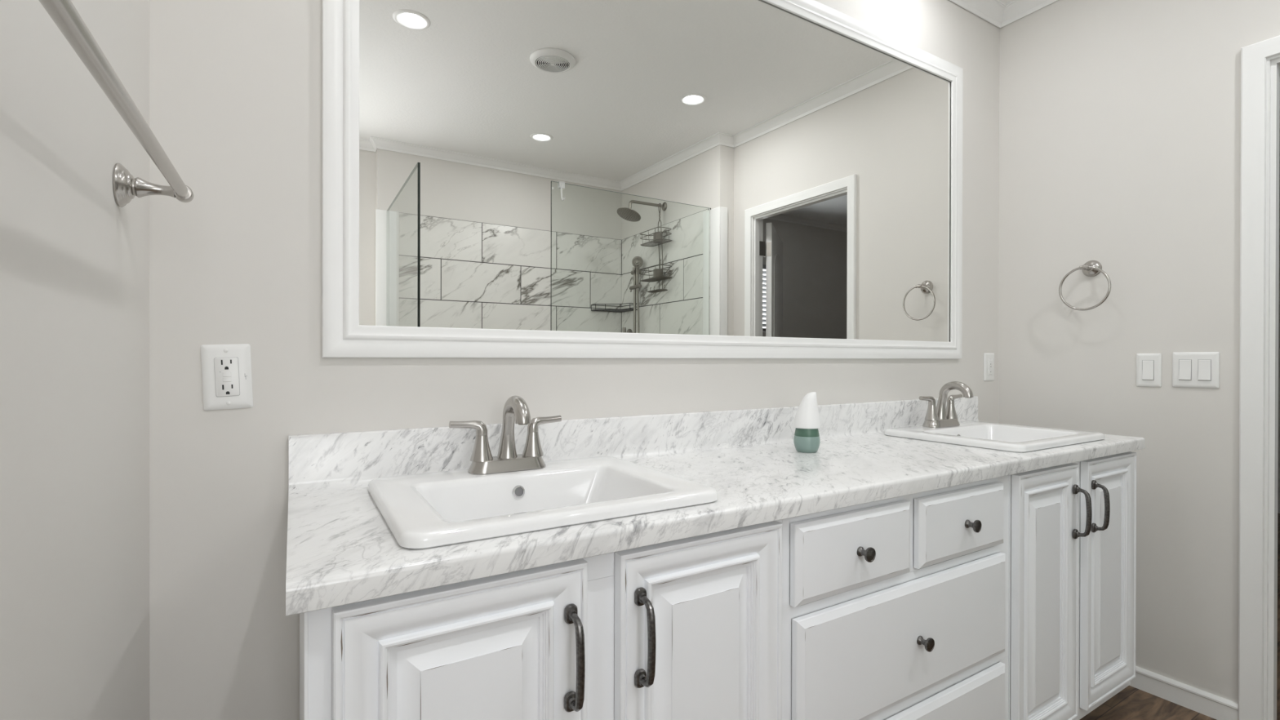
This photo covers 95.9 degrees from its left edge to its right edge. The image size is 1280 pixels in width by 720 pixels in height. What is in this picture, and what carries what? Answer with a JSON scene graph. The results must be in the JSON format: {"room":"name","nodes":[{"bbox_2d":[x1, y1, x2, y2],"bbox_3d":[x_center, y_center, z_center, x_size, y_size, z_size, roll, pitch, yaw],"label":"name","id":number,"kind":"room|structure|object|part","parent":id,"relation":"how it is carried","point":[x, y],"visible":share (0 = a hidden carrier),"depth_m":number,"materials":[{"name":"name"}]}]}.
{"room":"bathroom","nodes":[
{"label":"bathroom","id":0,"kind":"room"},
{"bbox_2d":[0,0,149,719],"bbox_3d":[-0.060,-0.189,-0.387,0.100,2.560,3.060,0,0,-31],"label":"wall","id":1,"kind":"structure","parent":0,"point":[74,262],"depth_m":0.62,"materials":[{"name":"white paint"}]},
{"bbox_2d":[38,0,193,207],"bbox_3d":[-0.511,-0.235,0.535,0.080,0.058,0.673,0,0,-31],"label":"towel bar","id":2,"kind":"object","parent":1,"relation":"attached to","point":[64,13],"visible":1,"depth_m":0.53,"materials":[{"name":"silver metal"}]},
{"bbox_3d":[-0.669,-0.236,0.798,0.080,0.058,0.058,0,0,-31],"label":"post","id":3,"kind":"part","parent":2,"relation":"part of","materials":[{"name":"silver metal"}]},
{"bbox_2d":[149,0,999,719],"bbox_3d":[0.277,-0.194,1.660,2.790,2.560,0.100,0,0,-31],"label":"wall","id":4,"kind":"structure","parent":0,"point":[235,86],"depth_m":1.03,"materials":[{"name":"white paint"}]},
{"bbox_2d":[200,343,253,410],"bbox_3d":[-0.715,0.029,1.000,0.074,0.115,0.008,0,0,-31],"label":"wall outlet","id":5,"kind":"object","parent":4,"relation":"attached to","point":[226,369],"visible":1,"depth_m":1.00,"materials":[{"name":"white plastic"}]},
{"bbox_2d":[213,357,239,396],"bbox_3d":[-0.715,0.029,0.998,0.036,0.068,0.003,0,0,-31],"label":"receptacle","id":6,"kind":"object","parent":5,"relation":"attached to","point":[226,370],"depth_m":1.00,"materials":[{"name":"white plastic"}]},
{"bbox_2d":[321,0,963,359],"bbox_3d":[0.301,-0.542,1.605,2.078,1.076,0.018,0,0,-31],"label":"wall mirror","id":7,"kind":"object","parent":4,"relation":"attached to","point":[501,179],"visible":1,"depth_m":1.42,"materials":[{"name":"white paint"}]},
{"bbox_2d":[983,352,994,381],"bbox_3d":[1.367,0.027,2.254,0.070,0.109,0.009,0,0,-31],"label":"wall plate","id":8,"kind":"object","parent":4,"relation":"attached to","point":[988,357],"visible":1,"depth_m":2.25,"materials":[{"name":"white plastic"}]},
{"bbox_2d":[949,0,1057,28],"bbox_3d":[1.075,-1.370,0.352,2.604,0.118,2.953,0,0,-31],"label":"trim","id":9,"kind":"structure","parent":4,"relation":"attached to","point":[1000,15],"depth_m":2.21,"materials":[{"name":"white paint"}]},
{"bbox_2d":[998,0,1279,702],"bbox_3d":[2.251,-0.189,1.007,0.082,2.560,3.057,0,0,-31],"label":"wall","id":10,"kind":"structure","parent":0,"point":[1120,120],"depth_m":1.90,"materials":[{"name":"white paint"}]},
{"bbox_2d":[1058,260,1111,311],"bbox_3d":[1.560,-0.260,2.010,0.066,0.179,0.154,0,0,-31],"label":"towel ring","id":11,"kind":"object","parent":10,"relation":"attached to","point":[1091,268],"visible":1,"depth_m":2.01,"materials":[{"name":"silver metal"}]},
{"bbox_2d":[1136,353,1161,386],"bbox_3d":[1.665,0.033,1.889,0.010,0.110,0.064,0,0,-31],"label":"light switch","id":12,"kind":"object","parent":10,"relation":"attached to","point":[1148,366],"visible":1,"depth_m":1.89,"materials":[{"name":"white plastic"}]},
{"bbox_3d":[1.664,0.033,1.889,0.001,0.068,0.034,0,0,-31],"label":"rocker frame","id":13,"kind":"part","parent":12,"relation":"part of","materials":[{"name":"white plastic"}]},
{"bbox_2d":[1128,666,1238,719],"bbox_3d":[1.597,1.053,2.001,0.014,0.069,0.687,0,0,-31],"label":"baseboard","id":14,"kind":"structure","parent":10,"relation":"attached to","point":[1218,708],"depth_m":1.81,"materials":[{"name":"white paint"}]},
{"bbox_2d":[1172,351,1219,388],"bbox_3d":[1.724,0.031,1.792,0.010,0.111,0.108,0,0,-31],"label":"light switch","id":15,"kind":"object","parent":10,"relation":"attached to","point":[1189,369],"visible":1,"depth_m":1.79,"materials":[{"name":"white plastic"}]},
{"bbox_3d":[1.712,0.031,1.811,0.001,0.068,0.034,0,0,-31],"label":"rocker frame","id":16,"kind":"part","parent":15,"relation":"part of","materials":[{"name":"white plastic"}]},
{"bbox_3d":[1.735,0.031,1.772,0.001,0.068,0.034,0,0,-31],"label":"rocker frame","id":17,"kind":"part","parent":15,"relation":"part of","materials":[{"name":"white plastic"}]},
{"bbox_2d":[1238,35,1279,719],"bbox_3d":[2.276,0.070,1.224,1.375,2.042,0.467,0,0,34],"label":"door frame","id":18,"kind":"structure","parent":10,"relation":"in","point":[1260,60],"depth_m":1.67,"materials":[{"name":"white paint"}]},
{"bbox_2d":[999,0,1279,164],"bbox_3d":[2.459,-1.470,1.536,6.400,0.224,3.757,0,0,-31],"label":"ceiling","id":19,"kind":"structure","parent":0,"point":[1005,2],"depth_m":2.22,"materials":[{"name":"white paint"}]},
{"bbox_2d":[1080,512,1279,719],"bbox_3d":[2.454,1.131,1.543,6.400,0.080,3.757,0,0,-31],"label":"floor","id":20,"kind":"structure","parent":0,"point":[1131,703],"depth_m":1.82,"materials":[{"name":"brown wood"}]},
{"bbox_2d":[299,519,782,719],"bbox_3d":[-0.172,0.678,1.012,0.728,0.817,0.544,0,0,-31],"label":"vanity cabinet","id":21,"kind":"object","parent":20,"relation":"on","point":[691,628],"visible":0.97,"depth_m":0.79,"materials":[{"name":"white paint"}]},
{"bbox_3d":[-0.211,0.622,0.727,0.312,0.684,0.019,0,0,-31],"label":"door","id":22,"kind":"part","parent":21,"relation":"part of","materials":[{"name":"white paint"}]},
{"bbox_3d":[-0.085,0.405,0.769,0.018,0.145,0.039,0,0,-31],"label":"handle","id":23,"kind":"part","parent":21,"relation":"part of","materials":[{"name":"grey metal"}]},
{"bbox_3d":[0.010,0.405,0.826,0.018,0.145,0.039,0,0,-31],"label":"handle","id":24,"kind":"part","parent":21,"relation":"part of","materials":[{"name":"grey metal"}]},
{"bbox_3d":[0.104,0.622,0.916,0.318,0.684,0.019,0,0,-31],"label":"door","id":25,"kind":"part","parent":21,"relation":"part of","materials":[{"name":"white paint"}]},
{"bbox_2d":[285,395,1145,616],"bbox_3d":[0.450,0.204,1.404,2.232,0.131,0.519,0,0,-31],"label":"countertop","id":26,"kind":"structure","parent":21,"relation":"on","point":[341,549],"depth_m":1.12,"materials":[{"name":"grey stone"}]},
{"bbox_2d":[368,456,717,549],"bbox_3d":[-0.180,0.281,1.010,0.504,0.130,0.410,0,0,-31],"label":"sink","id":27,"kind":"object","parent":26,"relation":"in","point":[426,510],"visible":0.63,"depth_m":1.03,"materials":[{"name":"white ceramic"}]},
{"bbox_2d":[448,395,561,474],"bbox_3d":[-0.243,0.142,1.111,0.225,0.148,0.131,0,0,-31],"label":"faucet","id":28,"kind":"object","parent":27,"relation":"on","point":[516,410],"visible":1,"depth_m":1.12,"materials":[{"name":"silver metal"}]},
{"bbox_3d":[-0.327,0.130,1.103,0.072,0.031,0.022,0,0,-31],"label":"lever","id":29,"kind":"part","parent":28,"relation":"part of","materials":[{"name":"silver metal"}]},
{"bbox_3d":[-0.306,0.170,1.116,0.043,0.048,0.043,0,0,-31],"label":"handle","id":30,"kind":"part","parent":28,"relation":"part of","materials":[{"name":"silver metal"}]},
{"bbox_3d":[-0.242,0.131,1.109,0.040,0.126,0.126,0,0,-31],"label":"spout","id":31,"kind":"part","parent":28,"relation":"part of","materials":[{"name":"silver metal"}]},
{"bbox_3d":[-0.217,0.170,1.170,0.043,0.048,0.043,0,0,-31],"label":"handle","id":32,"kind":"part","parent":28,"relation":"part of","materials":[{"name":"silver metal"}]},
{"bbox_3d":[-0.196,0.131,1.182,0.072,0.031,0.022,0,0,-31],"label":"lever","id":33,"kind":"part","parent":28,"relation":"part of","materials":[{"name":"silver metal"}]},
{"bbox_2d":[793,391,820,453],"bbox_3d":[0.430,0.159,1.488,0.066,0.153,0.066,0,0,-31],"label":"air freshener","id":34,"kind":"object","parent":26,"relation":"on","point":[806,422],"visible":1,"depth_m":1.47,"materials":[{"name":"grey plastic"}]},
{"bbox_3d":[0.430,0.215,1.488,0.066,0.042,0.066,0,0,-31],"label":"bulb","id":35,"kind":"part","parent":34,"relation":"part of","materials":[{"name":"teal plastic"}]},
{"bbox_2d":[884,420,1105,452],"bbox_3d":[1.076,0.281,1.767,0.504,0.130,0.410,0,0,-31],"label":"sink","id":36,"kind":"object","parent":26,"relation":"in","point":[981,434],"visible":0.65,"depth_m":1.77,"materials":[{"name":"white ceramic"}]},
{"bbox_2d":[919,381,973,427],"bbox_3d":[1.010,0.142,1.866,0.225,0.148,0.131,0,0,-31],"label":"faucet","id":37,"kind":"object","parent":36,"relation":"on","point":[941,415],"visible":1,"depth_m":1.87,"materials":[{"name":"silver metal"}]},
{"bbox_3d":[0.926,0.131,1.858,0.072,0.031,0.022,0,0,-31],"label":"lever","id":38,"kind":"part","parent":37,"relation":"part of","materials":[{"name":"silver metal"}]},
{"bbox_3d":[0.947,0.170,1.871,0.043,0.048,0.043,0,0,-31],"label":"handle","id":39,"kind":"part","parent":37,"relation":"part of","materials":[{"name":"silver metal"}]},
{"bbox_3d":[1.036,0.170,1.925,0.043,0.048,0.043,0,0,-31],"label":"handle","id":40,"kind":"part","parent":37,"relation":"part of","materials":[{"name":"silver metal"}]},
{"bbox_3d":[1.012,0.131,1.864,0.040,0.126,0.126,0,0,-31],"label":"spout","id":41,"kind":"part","parent":37,"relation":"part of","materials":[{"name":"silver metal"}]},
{"bbox_3d":[1.057,0.131,1.937,0.072,0.031,0.022,0,0,-31],"label":"lever","id":42,"kind":"part","parent":37,"relation":"part of","materials":[{"name":"silver metal"}]},
{"bbox_2d":[782,475,1008,719],"bbox_3d":[0.461,0.678,1.401,0.758,0.817,0.531,0,0,-31],"label":"vanity cabinet","id":43,"kind":"object","parent":20,"relation":"on","point":[895,608],"visible":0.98,"depth_m":1.16,"materials":[{"name":"white paint"}]},
{"bbox_3d":[0.412,0.362,1.100,0.330,0.146,0.018,0,0,-31],"label":"drawer","id":44,"kind":"part","parent":43,"relation":"part of","materials":[{"name":"white paint"}]},
{"bbox_3d":[0.423,0.362,1.082,0.028,0.028,0.026,0,0,-31],"label":"knob","id":45,"kind":"part","parent":43,"relation":"part of","materials":[{"name":"grey metal"}]},
{"bbox_3d":[0.572,0.578,1.197,0.694,0.234,0.018,0,0,-31],"label":"drawer","id":46,"kind":"part","parent":43,"relation":"part of","materials":[{"name":"white paint"}]},
{"bbox_3d":[0.583,0.578,1.179,0.028,0.028,0.026,0,0,-31],"label":"knob","id":47,"kind":"part","parent":43,"relation":"part of","materials":[{"name":"grey metal"}]},
{"bbox_3d":[0.572,0.842,1.198,0.694,0.236,0.018,0,0,-31],"label":"drawer","id":48,"kind":"part","parent":43,"relation":"part of","materials":[{"name":"white paint"}]},
{"bbox_3d":[0.720,0.363,1.286,0.331,0.144,0.018,0,0,-31],"label":"drawer","id":49,"kind":"part","parent":43,"relation":"part of","materials":[{"name":"white paint"}]},
{"bbox_3d":[0.731,0.363,1.268,0.028,0.028,0.026,0,0,-31],"label":"knob","id":50,"kind":"part","parent":43,"relation":"part of","materials":[{"name":"grey metal"}]},
{"bbox_2d":[1008,451,1136,719],"bbox_3d":[1.097,0.679,1.777,0.715,0.817,0.544,0,0,-31],"label":"vanity cabinet","id":51,"kind":"object","parent":20,"relation":"on","point":[1072,588],"visible":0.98,"depth_m":1.54,"materials":[{"name":"white paint"}]},
{"bbox_3d":[1.046,0.623,1.484,0.312,0.684,0.019,0,0,-31],"label":"door","id":52,"kind":"part","parent":51,"relation":"part of","materials":[{"name":"white paint"}]},
{"bbox_3d":[1.172,0.405,1.526,0.018,0.145,0.039,0,0,-31],"label":"handle","id":53,"kind":"part","parent":51,"relation":"part of","materials":[{"name":"grey metal"}]},
{"bbox_3d":[1.265,0.405,1.582,0.018,0.145,0.039,0,0,-31],"label":"handle","id":54,"kind":"part","parent":51,"relation":"part of","materials":[{"name":"grey metal"}]},
{"bbox_3d":[1.364,0.623,1.675,0.324,0.684,0.019,0,0,-31],"label":"door","id":55,"kind":"part","parent":51,"relation":"part of","materials":[{"name":"white paint"}]},
{"bbox_2d":[1277,174,1279,513],"bbox_3d":[5.155,-0.189,3.165,0.100,2.560,3.757,0,0,-31],"label":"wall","id":56,"kind":"structure","parent":0,"point":[1278,473],"depth_m":4.09,"materials":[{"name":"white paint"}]}
]}

